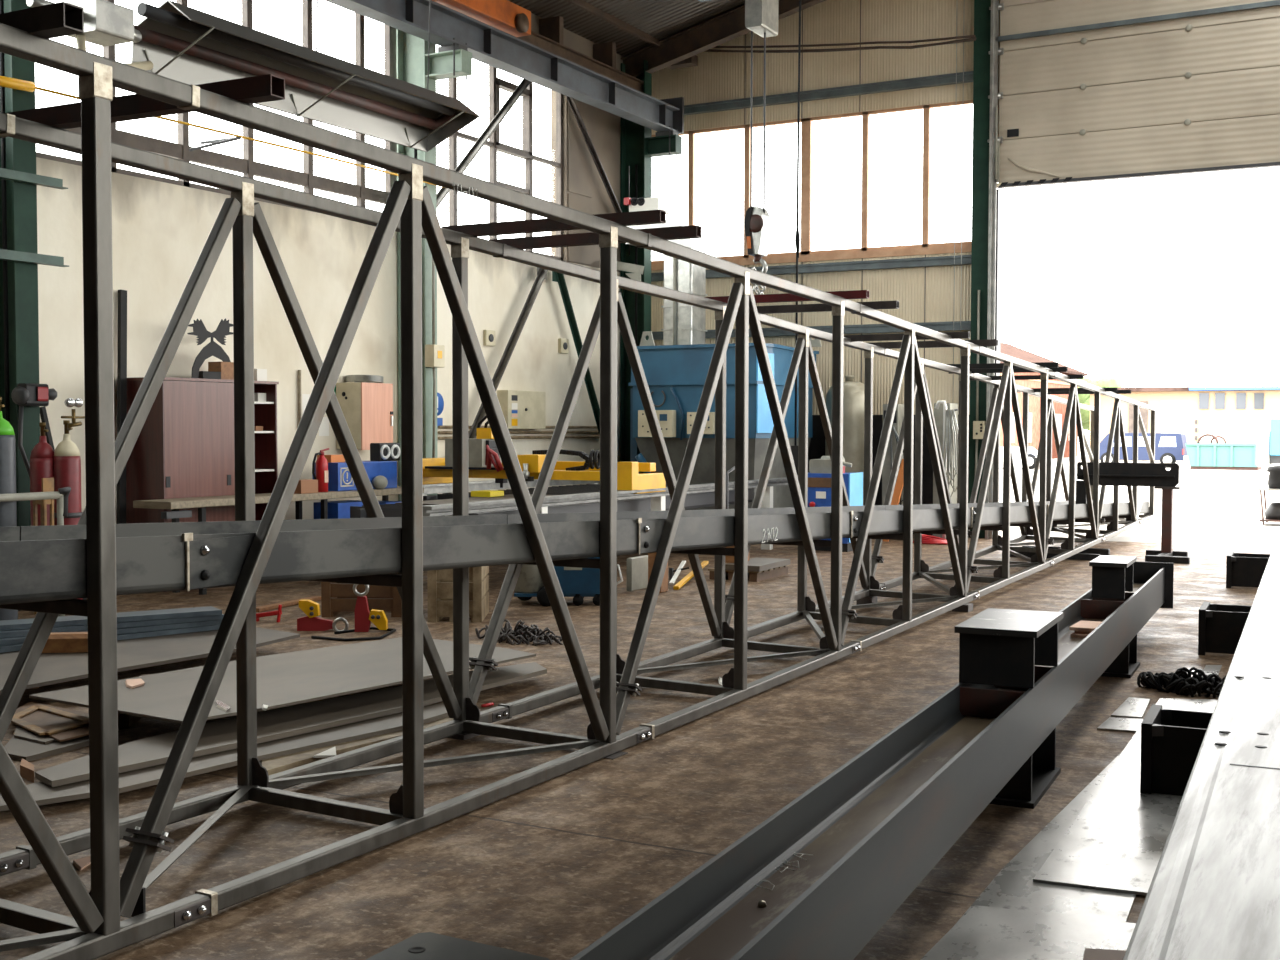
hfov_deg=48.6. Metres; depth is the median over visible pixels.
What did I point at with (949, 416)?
rack
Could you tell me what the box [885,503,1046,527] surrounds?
beam
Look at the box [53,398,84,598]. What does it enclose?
gas cylinder
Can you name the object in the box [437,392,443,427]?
sign
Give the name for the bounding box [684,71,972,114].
trim
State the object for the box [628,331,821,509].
machine
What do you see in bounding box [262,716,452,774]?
plank
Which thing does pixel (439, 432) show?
conduit
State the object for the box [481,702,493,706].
marker pen
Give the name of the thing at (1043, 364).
tube
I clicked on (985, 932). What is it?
steel plate
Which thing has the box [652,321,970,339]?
trim
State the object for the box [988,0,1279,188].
door
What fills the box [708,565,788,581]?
pallet
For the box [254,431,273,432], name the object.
shelf
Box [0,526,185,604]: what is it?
beam
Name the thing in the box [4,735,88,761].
sheet
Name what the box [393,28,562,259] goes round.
window
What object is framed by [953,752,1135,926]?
steel plate
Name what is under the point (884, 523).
beam
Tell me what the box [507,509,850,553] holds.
beam
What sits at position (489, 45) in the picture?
runway
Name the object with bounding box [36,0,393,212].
window
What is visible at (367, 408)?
upper cabinet
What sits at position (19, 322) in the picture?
steel column
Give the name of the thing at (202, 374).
book
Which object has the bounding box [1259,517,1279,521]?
tray
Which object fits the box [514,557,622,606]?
trolley
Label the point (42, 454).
gas cylinder
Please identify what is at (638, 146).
steel column
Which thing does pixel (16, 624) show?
flat section
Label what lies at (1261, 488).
tray
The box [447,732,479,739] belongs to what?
shim
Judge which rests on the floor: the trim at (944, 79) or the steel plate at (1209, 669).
the steel plate at (1209, 669)
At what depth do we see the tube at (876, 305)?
11.55 m
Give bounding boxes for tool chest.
[312,461,396,490]
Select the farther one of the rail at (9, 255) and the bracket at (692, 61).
the bracket at (692, 61)
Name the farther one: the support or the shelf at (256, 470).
the support
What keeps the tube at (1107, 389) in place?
attached to the truss
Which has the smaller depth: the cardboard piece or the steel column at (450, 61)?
the cardboard piece
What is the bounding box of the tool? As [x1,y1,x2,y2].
[256,604,281,621]
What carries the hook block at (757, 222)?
hanging from the crane
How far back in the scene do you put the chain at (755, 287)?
17.34 m
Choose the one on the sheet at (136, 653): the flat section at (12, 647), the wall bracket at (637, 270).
the flat section at (12, 647)
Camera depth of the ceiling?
23.59 m
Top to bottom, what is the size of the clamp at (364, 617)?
0.452 m
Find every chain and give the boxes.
[475,619,563,645]
[751,267,765,294]
[953,21,963,384]
[1137,667,1225,697]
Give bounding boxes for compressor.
[808,456,862,551]
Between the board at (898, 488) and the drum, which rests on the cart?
the drum
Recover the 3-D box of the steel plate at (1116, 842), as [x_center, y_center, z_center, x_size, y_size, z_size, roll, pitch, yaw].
[2.686,1.502,7.374,0.430,0.012,4.300,1,2,26]
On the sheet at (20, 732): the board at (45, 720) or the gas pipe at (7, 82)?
the board at (45, 720)
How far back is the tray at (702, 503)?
19.24 m
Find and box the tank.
[825,376,863,504]
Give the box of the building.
[1089,387,1279,460]
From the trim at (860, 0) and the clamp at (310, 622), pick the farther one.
the trim at (860, 0)
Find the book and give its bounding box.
[198,371,220,378]
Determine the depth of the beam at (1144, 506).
23.29 m
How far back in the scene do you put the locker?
22.38 m
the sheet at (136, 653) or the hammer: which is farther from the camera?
the hammer
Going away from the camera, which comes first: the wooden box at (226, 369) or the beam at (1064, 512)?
the wooden box at (226, 369)
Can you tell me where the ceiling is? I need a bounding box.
[508,0,744,55]
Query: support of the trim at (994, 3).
on the floor
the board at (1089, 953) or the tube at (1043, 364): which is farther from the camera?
the tube at (1043, 364)
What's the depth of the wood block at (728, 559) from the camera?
16.67 m
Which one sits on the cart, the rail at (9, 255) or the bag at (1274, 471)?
the bag at (1274, 471)
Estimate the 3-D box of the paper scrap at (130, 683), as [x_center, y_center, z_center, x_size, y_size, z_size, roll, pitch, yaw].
[-3.061,1.235,8.586,0.111,0.015,0.269,-1,2,-24]
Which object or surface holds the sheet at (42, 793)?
on the plank at (274, 765)
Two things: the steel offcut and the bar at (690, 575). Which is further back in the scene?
the bar at (690, 575)
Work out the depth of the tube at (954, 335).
13.45 m
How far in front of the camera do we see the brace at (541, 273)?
21.78 m
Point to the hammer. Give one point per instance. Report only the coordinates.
(671, 570)
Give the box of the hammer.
[669,567,688,579]
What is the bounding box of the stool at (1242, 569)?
[1226,552,1269,587]
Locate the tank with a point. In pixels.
(853, 392)
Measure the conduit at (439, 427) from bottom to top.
0.044 m
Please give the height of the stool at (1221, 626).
0.360 m
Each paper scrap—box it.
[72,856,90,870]
[125,679,144,688]
[214,700,230,711]
[262,704,267,710]
[313,747,335,757]
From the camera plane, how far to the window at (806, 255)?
24.34 m
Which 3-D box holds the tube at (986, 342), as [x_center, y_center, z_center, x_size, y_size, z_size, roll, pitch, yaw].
[2.902,-1.372,14.338,1.420,0.065,0.065,1,2,27]
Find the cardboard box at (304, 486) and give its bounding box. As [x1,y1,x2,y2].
[294,479,317,493]
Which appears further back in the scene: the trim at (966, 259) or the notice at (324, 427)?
the trim at (966, 259)
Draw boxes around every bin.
[313,500,362,518]
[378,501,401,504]
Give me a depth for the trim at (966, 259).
23.93 m
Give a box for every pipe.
[0,76,444,187]
[1197,434,1226,443]
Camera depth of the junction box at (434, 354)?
19.42 m
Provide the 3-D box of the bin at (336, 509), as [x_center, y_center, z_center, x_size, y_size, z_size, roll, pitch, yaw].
[-3.610,0.473,17.221,0.380,0.423,0.628,1,2,29]
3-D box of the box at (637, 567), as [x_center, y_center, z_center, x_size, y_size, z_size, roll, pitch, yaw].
[-0.023,1.024,15.576,0.064,0.360,0.400,1,2,29]
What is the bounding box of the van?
[1099,433,1188,467]
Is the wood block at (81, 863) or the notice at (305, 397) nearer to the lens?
the wood block at (81, 863)
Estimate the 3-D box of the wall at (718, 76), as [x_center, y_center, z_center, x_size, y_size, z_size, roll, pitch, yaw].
[9.989,-4.546,20.684,23.000,11.150,0.150,1,2,29]
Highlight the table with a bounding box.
[350,477,787,549]
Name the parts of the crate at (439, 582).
corner post, corner post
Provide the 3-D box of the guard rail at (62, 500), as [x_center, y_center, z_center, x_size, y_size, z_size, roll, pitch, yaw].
[-5.766,0.704,12.243,0.180,1.227,2.010,1,2,29]
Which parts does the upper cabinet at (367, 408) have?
cable coil, door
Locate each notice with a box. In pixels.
[302,394,310,414]
[319,417,328,435]
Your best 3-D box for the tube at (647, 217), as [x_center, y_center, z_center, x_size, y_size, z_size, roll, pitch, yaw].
[-0.507,-1.428,7.926,1.420,0.065,0.065,1,2,27]
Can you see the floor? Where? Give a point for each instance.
(549, 868)
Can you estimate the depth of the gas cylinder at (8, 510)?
12.84 m
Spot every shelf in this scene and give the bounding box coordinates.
[254,401,273,403]
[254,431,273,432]
[255,469,273,471]
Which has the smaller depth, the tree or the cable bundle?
the cable bundle
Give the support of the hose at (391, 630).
on the floor
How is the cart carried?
on the yard
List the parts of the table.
rail, leg, rail, leg, leg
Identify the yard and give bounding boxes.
[999,443,1279,546]
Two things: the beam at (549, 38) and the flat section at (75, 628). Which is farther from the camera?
the beam at (549, 38)
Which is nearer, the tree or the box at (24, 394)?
the box at (24, 394)
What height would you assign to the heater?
4.856 m
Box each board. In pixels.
[15,702,88,741]
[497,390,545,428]
[883,459,903,541]
[1083,948,1125,959]
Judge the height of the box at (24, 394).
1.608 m
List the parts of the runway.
rail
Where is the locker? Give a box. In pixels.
[933,403,957,539]
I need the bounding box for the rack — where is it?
[935,401,957,538]
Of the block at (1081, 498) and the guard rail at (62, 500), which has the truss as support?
the block at (1081, 498)
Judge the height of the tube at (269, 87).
0.075 m
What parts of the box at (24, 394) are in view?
hinged lid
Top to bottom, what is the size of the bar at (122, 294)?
3.267 m
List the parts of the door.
handle, stiffening rail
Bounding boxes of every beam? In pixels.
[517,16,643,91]
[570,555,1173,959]
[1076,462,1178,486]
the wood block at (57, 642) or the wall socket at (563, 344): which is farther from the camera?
the wall socket at (563, 344)
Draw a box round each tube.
[0,1,83,38]
[0,74,284,137]
[442,210,665,236]
[490,225,700,249]
[705,290,868,302]
[756,301,898,313]
[844,332,969,341]
[869,339,997,348]
[946,362,1058,368]
[949,367,1067,373]
[969,374,1082,380]
[1017,387,1116,391]
[1048,390,1130,393]
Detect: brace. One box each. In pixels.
[437,79,530,207]
[442,267,547,493]
[552,271,599,435]
[566,96,629,254]
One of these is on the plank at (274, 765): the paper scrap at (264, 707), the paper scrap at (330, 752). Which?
the paper scrap at (330, 752)
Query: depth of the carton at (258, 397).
16.66 m
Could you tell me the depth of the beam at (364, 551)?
6.19 m
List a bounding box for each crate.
[321,582,401,616]
[427,566,488,621]
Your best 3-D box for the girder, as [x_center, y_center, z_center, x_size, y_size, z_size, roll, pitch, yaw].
[4.522,0.974,9.502,0.780,0.212,17.926,1,2,25]
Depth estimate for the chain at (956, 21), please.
22.93 m
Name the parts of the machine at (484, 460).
carrier plate, energy chain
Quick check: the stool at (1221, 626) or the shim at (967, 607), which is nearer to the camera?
the stool at (1221, 626)
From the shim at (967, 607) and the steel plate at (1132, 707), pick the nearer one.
the steel plate at (1132, 707)
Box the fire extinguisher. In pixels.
[312,448,328,491]
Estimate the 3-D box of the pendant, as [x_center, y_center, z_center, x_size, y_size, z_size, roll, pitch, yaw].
[1.941,-3.214,17.409,0.120,6.300,0.100,1,2,29]
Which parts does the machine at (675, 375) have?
access door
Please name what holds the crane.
on the runway
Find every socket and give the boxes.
[11,386,29,404]
[483,330,494,345]
[558,338,568,353]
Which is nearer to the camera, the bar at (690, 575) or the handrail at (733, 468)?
the bar at (690, 575)
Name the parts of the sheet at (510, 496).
splash guard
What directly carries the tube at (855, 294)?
on the truss
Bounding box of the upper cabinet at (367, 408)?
[336,375,392,449]
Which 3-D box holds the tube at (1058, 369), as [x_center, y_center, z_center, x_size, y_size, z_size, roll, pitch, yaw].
[4.456,-1.333,17.197,1.420,0.060,0.060,1,2,27]
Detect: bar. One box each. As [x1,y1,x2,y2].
[117,290,126,523]
[669,561,685,584]
[673,561,707,589]
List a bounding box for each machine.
[422,416,665,493]
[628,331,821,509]
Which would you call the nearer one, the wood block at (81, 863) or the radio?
the wood block at (81, 863)
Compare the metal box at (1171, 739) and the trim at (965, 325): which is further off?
the trim at (965, 325)
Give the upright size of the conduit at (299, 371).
0.733 m
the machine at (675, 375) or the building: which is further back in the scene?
the building
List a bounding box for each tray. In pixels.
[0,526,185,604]
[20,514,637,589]
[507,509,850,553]
[650,500,751,510]
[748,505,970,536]
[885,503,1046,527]
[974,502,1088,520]
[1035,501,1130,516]
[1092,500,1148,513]
[1257,487,1279,490]
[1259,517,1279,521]
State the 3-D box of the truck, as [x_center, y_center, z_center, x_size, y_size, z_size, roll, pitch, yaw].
[26.623,-1.195,52.845,6.481,2.152,2.300,1,2,29]
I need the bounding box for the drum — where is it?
[1264,502,1279,519]
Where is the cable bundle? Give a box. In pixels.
[704,35,975,52]
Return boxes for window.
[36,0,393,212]
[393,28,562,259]
[651,100,972,270]
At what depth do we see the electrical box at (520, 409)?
22.14 m
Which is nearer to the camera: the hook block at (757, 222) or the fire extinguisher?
the fire extinguisher
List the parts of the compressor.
switch panel, panel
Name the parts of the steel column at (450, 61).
tie rod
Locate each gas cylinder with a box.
[0,397,17,620]
[30,422,54,525]
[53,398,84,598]
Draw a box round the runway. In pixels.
[325,0,683,133]
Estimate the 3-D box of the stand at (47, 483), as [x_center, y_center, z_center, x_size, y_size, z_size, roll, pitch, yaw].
[-5.645,0.626,13.414,0.160,1.294,0.123,1,2,29]
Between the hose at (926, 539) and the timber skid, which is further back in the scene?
the hose at (926, 539)
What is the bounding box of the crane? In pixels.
[433,0,778,37]
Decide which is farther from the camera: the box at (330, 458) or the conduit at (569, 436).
the conduit at (569, 436)
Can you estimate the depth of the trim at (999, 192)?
22.76 m
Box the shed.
[1000,342,1087,458]
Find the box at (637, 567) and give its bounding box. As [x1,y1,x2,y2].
[626,555,647,590]
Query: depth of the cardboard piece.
9.29 m
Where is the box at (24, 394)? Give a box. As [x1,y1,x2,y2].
[11,383,56,477]
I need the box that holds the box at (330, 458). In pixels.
[317,455,344,462]
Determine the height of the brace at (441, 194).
3.143 m
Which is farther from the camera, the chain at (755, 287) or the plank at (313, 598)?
the chain at (755, 287)
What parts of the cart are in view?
leg, leg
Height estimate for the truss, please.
3.054 m
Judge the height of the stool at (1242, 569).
0.360 m
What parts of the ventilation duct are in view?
rod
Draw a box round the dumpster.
[1185,443,1261,469]
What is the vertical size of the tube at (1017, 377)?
0.055 m
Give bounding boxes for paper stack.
[254,369,266,380]
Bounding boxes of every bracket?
[617,261,643,280]
[668,55,697,68]
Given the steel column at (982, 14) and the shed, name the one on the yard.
the shed
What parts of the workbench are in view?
leg, leg, leg, leg, leg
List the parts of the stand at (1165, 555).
post, plate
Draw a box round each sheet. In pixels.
[0,627,299,692]
[0,703,447,810]
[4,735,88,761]
[14,725,56,743]
[29,637,535,723]
[35,662,546,786]
[395,490,552,504]
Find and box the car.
[999,447,1052,468]
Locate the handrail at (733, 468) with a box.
[726,466,734,508]
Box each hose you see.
[311,627,395,640]
[913,534,947,544]
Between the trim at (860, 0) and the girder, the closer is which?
the girder
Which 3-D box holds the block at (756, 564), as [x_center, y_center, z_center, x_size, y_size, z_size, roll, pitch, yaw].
[1.398,1.002,16.826,0.450,0.064,1.000,1,2,27]
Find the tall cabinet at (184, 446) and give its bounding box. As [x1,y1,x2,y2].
[126,377,278,523]
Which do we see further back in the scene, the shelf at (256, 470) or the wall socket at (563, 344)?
the wall socket at (563, 344)
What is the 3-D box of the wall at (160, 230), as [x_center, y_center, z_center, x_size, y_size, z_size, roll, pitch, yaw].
[-11.726,-2.636,4.585,0.320,8.450,49.000,1,2,29]
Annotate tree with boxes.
[1077,376,1121,447]
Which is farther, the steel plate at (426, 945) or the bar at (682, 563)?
the bar at (682, 563)
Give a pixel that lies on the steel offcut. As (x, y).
(16, 719)
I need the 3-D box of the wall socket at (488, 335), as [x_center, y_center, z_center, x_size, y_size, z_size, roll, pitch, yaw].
[-2.324,-2.156,21.513,0.073,0.240,0.293,1,2,29]
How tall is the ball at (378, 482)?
0.180 m
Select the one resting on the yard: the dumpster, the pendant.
the dumpster
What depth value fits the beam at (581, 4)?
23.37 m
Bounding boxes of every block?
[20,758,33,782]
[42,632,87,652]
[725,546,749,562]
[725,557,789,571]
[744,31,770,272]
[1076,480,1086,503]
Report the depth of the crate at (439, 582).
12.94 m
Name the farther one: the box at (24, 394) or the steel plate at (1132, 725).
the box at (24, 394)
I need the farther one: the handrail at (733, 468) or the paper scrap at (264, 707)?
the handrail at (733, 468)
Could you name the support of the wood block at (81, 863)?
on the floor
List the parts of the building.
door, door, door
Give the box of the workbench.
[133,486,423,594]
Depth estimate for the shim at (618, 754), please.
7.68 m
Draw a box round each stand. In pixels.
[33,478,53,613]
[1145,487,1189,563]
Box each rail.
[0,168,67,188]
[0,249,68,266]
[0,487,70,616]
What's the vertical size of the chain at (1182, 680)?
0.208 m
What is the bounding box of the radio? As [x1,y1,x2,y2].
[370,443,399,460]
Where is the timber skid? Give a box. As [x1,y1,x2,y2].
[118,675,145,728]
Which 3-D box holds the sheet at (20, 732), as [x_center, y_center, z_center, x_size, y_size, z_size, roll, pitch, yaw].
[-3.413,1.437,8.143,0.390,0.014,0.691,-2,3,-41]
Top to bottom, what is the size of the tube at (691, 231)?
0.065 m
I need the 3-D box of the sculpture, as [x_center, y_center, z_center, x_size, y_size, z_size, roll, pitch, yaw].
[-4.857,-1.491,16.071,0.012,0.711,0.726,1,2,29]
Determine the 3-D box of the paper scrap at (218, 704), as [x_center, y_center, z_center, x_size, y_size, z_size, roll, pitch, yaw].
[-2.336,1.262,7.907,0.047,0.015,0.299,-1,3,-32]
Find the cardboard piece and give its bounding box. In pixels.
[1069,620,1101,637]
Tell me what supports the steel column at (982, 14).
attached to the wall at (718, 76)
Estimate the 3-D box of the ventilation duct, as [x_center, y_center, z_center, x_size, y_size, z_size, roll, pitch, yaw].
[0.413,-3.245,23.790,1.303,2.170,0.620,1,2,29]
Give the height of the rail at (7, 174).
0.100 m
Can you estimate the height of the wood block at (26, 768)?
0.060 m
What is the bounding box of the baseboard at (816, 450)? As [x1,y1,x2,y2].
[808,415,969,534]
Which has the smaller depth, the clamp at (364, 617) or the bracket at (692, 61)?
the clamp at (364, 617)
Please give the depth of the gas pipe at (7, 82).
15.66 m
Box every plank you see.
[256,596,320,611]
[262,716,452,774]
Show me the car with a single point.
(1032, 453)
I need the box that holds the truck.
[1256,419,1279,465]
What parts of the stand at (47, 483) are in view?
panel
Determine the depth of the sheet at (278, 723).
8.07 m
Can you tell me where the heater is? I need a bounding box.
[26,0,479,151]
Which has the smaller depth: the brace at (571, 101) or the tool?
the tool
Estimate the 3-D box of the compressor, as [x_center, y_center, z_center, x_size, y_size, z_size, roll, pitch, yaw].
[2.792,0.333,20.681,0.753,1.370,0.650,1,2,29]
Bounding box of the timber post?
[648,552,667,592]
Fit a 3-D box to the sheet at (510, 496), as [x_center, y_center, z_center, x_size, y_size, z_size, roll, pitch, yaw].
[-1.533,0.203,16.794,1.535,0.088,2.500,1,2,29]
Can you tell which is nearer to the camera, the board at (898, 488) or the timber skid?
the timber skid
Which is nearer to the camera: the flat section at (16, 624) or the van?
the flat section at (16, 624)
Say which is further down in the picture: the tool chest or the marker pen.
the marker pen
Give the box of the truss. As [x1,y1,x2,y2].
[0,23,1155,959]
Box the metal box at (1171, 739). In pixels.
[1140,704,1212,795]
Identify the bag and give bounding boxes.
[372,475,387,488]
[1267,465,1279,488]
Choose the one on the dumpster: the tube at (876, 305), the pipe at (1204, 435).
the pipe at (1204, 435)
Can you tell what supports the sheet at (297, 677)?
on the timber skid
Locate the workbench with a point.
(201, 503)
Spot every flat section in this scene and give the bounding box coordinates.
[0,606,221,630]
[0,614,223,637]
[0,620,221,644]
[0,625,219,652]
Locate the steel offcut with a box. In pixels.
[11,705,88,734]
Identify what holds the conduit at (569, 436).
attached to the wall at (160, 230)
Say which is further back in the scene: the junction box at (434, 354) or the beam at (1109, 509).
the beam at (1109, 509)
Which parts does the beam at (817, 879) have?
stub post, cap plate, foot plate, leg, stub post, cap plate, leg, foot plate, plate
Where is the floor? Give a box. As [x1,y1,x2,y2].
[0,534,1272,959]
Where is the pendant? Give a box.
[790,0,800,474]
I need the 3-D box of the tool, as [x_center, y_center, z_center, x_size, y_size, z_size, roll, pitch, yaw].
[-3.396,1.216,12.952,0.263,0.164,0.050,1,2,15]
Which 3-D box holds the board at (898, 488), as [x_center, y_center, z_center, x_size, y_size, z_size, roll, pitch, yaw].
[4.000,0.324,22.187,0.440,1.310,0.086,0,2,1]
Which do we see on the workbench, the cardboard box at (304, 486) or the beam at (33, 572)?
the cardboard box at (304, 486)
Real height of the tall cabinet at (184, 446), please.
2.311 m
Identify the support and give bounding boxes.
[1010,545,1109,560]
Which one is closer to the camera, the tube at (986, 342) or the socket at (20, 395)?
the socket at (20, 395)
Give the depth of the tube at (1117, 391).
20.84 m
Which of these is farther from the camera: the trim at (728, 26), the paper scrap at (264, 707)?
the trim at (728, 26)
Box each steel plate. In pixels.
[366,932,549,959]
[921,905,1135,959]
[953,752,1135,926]
[1033,698,1216,895]
[1097,717,1142,732]
[1111,697,1149,718]
[1188,665,1221,677]
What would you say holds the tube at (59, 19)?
attached to the truss
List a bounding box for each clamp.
[297,600,348,630]
[353,584,387,631]
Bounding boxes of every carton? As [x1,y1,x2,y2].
[254,393,265,401]
[254,426,262,430]
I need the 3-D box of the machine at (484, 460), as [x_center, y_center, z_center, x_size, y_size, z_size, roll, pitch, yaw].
[-1.385,-0.351,18.000,3.350,0.960,1.054,1,2,29]
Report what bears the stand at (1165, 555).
on the floor
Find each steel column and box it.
[0,0,39,610]
[396,29,471,500]
[620,60,681,461]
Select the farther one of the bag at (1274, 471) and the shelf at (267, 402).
the bag at (1274, 471)
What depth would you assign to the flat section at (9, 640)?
10.87 m
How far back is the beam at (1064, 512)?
18.15 m
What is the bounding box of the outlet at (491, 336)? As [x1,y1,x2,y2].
[489,334,493,341]
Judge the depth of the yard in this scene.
33.06 m
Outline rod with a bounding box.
[40,406,86,598]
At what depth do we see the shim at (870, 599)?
14.20 m
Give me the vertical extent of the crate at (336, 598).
0.470 m
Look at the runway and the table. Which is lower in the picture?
the table
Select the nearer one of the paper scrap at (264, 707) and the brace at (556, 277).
the paper scrap at (264, 707)
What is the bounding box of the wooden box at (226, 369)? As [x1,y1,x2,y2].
[208,362,233,379]
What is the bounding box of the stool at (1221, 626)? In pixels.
[1198,602,1251,654]
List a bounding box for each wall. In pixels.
[36,13,623,523]
[651,0,999,414]
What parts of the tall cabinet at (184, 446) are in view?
panel, handle, door, panel, handle, panel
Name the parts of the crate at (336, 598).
corner post, corner post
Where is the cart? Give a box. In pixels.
[1257,487,1279,524]
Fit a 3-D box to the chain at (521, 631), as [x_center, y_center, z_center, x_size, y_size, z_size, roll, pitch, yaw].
[-0.962,1.280,11.833,0.516,0.219,0.808,-2,3,-39]
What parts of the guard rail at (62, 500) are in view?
rail, post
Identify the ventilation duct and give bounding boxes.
[626,220,707,344]
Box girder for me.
[1123,530,1279,959]
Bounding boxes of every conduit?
[298,370,300,424]
[438,426,597,428]
[438,431,598,433]
[438,435,599,439]
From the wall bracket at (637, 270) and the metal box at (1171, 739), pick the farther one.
the wall bracket at (637, 270)
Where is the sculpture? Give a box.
[187,318,232,377]
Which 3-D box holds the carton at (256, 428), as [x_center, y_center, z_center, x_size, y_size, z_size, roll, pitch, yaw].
[-4.527,-0.607,16.684,0.120,0.059,0.115,1,2,29]
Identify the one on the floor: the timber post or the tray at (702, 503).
the timber post
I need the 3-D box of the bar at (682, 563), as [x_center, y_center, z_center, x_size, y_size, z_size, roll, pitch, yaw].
[0.440,1.068,16.428,0.050,0.130,1.453,0,2,7]
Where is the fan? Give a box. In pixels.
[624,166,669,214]
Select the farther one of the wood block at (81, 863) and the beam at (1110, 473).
the beam at (1110, 473)
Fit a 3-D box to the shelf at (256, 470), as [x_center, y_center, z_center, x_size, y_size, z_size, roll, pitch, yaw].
[-4.716,-0.111,16.566,0.560,0.024,0.649,1,2,29]
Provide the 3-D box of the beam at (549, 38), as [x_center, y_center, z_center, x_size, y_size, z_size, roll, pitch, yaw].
[-3.054,-6.910,19.530,0.460,0.690,12.800,1,2,29]
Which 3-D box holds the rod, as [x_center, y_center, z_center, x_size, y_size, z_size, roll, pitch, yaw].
[-5.925,0.241,14.537,0.481,1.992,0.062,0,2,6]
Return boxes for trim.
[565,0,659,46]
[621,0,825,77]
[651,255,970,281]
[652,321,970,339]
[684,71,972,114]
[744,0,925,382]
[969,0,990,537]
[985,0,998,538]
[995,189,1001,375]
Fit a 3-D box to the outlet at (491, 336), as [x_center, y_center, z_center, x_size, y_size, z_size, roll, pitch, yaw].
[-2.263,-2.162,21.562,0.014,0.120,0.120,1,2,29]
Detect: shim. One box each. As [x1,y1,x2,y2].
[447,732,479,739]
[604,751,627,759]
[856,596,876,604]
[952,603,972,611]

